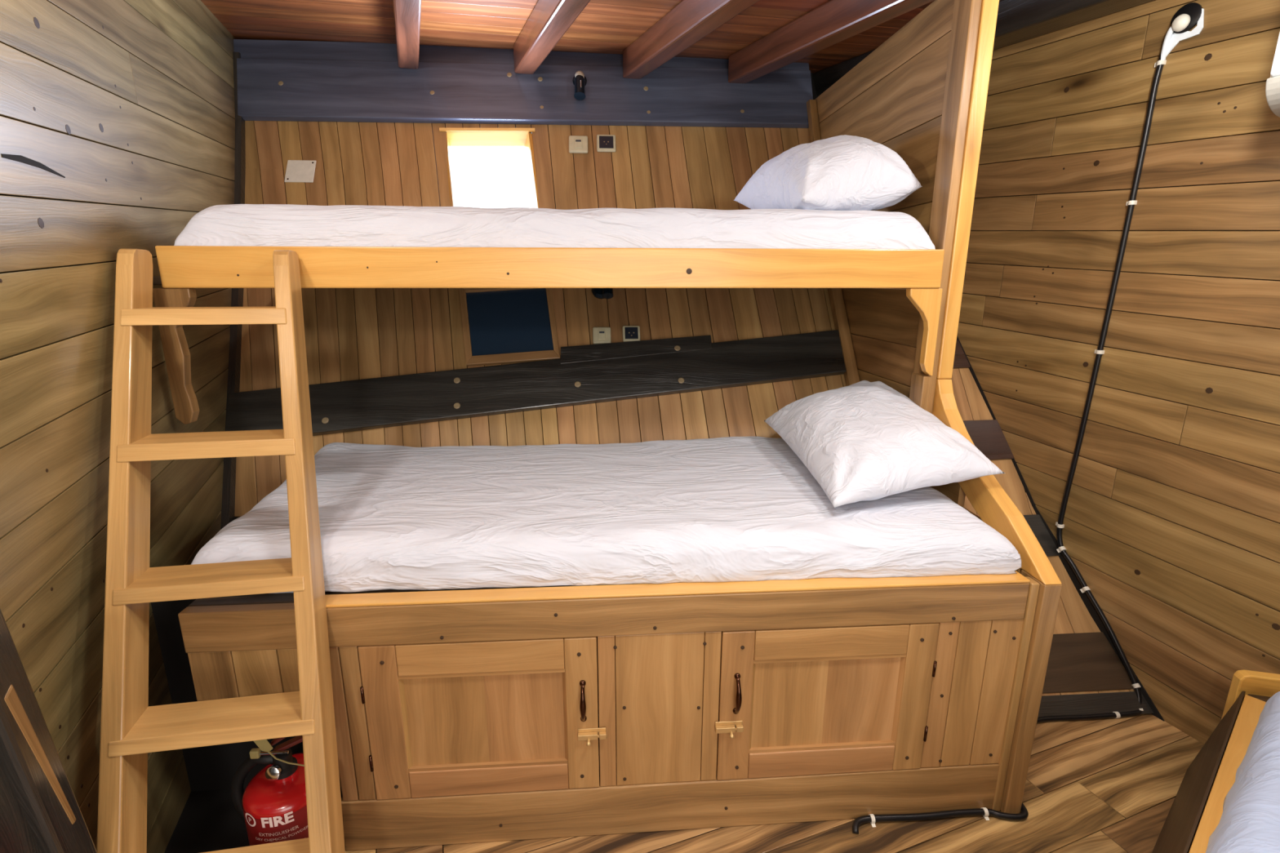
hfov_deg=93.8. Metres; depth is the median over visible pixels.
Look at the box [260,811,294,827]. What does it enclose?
print
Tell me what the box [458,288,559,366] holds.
window
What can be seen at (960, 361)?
trim
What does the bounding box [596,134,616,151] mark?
wall socket
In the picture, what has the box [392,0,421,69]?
ceiling beam
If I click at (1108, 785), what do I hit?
floor
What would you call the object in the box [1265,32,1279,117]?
wall lamp
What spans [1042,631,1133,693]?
trim
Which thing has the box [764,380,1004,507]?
pillow
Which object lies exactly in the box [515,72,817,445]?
wall
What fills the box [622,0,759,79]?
ceiling beam
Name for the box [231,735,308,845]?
fire extinguisher
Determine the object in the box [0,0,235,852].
wall
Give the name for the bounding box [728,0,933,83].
ceiling beam
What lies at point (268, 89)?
wooden beam
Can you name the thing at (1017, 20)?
ceiling beam
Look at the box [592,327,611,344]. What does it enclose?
wall switch
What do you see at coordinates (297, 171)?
cover plate
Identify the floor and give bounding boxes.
[345,702,1213,852]
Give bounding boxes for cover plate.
[284,160,316,182]
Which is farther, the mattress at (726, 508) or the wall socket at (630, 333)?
the wall socket at (630, 333)
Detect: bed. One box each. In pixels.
[151,0,1062,852]
[1151,669,1279,852]
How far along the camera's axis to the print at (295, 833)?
1.18 m
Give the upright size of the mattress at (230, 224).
0.196 m
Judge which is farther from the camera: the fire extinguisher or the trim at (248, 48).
the trim at (248, 48)
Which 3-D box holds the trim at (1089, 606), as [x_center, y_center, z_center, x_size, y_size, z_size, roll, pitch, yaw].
[1.357,-0.261,2.347,0.014,2.050,1.604,-5,15,-19]
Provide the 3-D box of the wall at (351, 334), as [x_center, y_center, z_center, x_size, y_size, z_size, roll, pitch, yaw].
[-0.256,-0.374,2.268,3.946,2.372,1.648,-1,14,-4]
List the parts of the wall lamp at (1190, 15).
arm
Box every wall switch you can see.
[568,135,587,153]
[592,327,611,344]
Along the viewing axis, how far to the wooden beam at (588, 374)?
2.25 m
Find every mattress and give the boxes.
[173,204,935,248]
[191,435,1021,593]
[1205,691,1279,852]
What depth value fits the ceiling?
2.41 m
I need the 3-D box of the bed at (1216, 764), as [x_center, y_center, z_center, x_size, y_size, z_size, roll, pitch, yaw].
[1.548,1.014,0.722,1.342,0.345,1.474,-11,18,-38]
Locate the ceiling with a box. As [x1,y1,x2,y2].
[200,0,934,72]
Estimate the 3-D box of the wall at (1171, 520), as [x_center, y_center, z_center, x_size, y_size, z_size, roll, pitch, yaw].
[1.718,0.017,1.448,0.042,2.898,5.550,-5,15,-19]
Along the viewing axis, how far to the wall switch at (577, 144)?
2.66 m
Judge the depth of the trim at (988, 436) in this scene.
2.29 m
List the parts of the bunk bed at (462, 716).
door, door panel, rail, handle, latch knob, panel, board, latch knob, handle, door panel, door, panel, post, tall post, sloping arm, post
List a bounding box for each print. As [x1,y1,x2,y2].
[255,826,306,841]
[258,825,297,836]
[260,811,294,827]
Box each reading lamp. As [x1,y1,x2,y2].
[573,71,586,100]
[591,288,613,298]
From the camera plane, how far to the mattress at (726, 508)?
1.44 m
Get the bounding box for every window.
[439,127,538,208]
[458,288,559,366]
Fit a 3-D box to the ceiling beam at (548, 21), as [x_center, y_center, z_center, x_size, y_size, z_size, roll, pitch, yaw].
[0.323,-0.924,0.477,0.085,0.468,4.955,-5,15,-19]
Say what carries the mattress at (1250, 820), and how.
on the bed at (1216, 764)
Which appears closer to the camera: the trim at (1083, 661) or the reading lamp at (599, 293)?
the trim at (1083, 661)
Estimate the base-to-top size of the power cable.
1.980 m
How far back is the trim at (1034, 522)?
2.15 m
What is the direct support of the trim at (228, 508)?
attached to the wall at (126, 103)
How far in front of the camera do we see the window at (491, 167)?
2.69 m
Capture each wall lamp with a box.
[1160,2,1204,60]
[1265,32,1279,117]
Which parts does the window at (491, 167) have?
head trim, pane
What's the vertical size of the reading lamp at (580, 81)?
0.126 m
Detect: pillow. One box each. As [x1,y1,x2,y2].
[733,134,922,210]
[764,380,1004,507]
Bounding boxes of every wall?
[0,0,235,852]
[234,120,1144,715]
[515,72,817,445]
[957,0,1279,744]
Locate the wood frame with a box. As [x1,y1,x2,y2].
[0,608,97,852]
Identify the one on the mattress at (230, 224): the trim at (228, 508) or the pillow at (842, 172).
the pillow at (842, 172)
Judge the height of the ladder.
1.400 m
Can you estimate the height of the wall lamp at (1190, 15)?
0.131 m
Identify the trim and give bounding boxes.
[220,51,245,529]
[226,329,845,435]
[233,39,808,70]
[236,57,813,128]
[952,339,970,368]
[956,335,1164,721]
[962,419,1014,460]
[1022,514,1060,556]
[1037,691,1153,717]
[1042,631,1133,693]
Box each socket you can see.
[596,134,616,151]
[622,325,640,342]
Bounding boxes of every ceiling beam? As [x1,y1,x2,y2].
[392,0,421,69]
[513,0,590,74]
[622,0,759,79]
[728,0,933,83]
[812,0,1153,96]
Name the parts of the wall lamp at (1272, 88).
casing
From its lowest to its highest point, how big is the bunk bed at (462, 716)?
2.139 m
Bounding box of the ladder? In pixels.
[96,248,345,852]
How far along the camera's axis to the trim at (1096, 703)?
1.89 m
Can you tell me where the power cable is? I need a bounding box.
[852,49,1166,834]

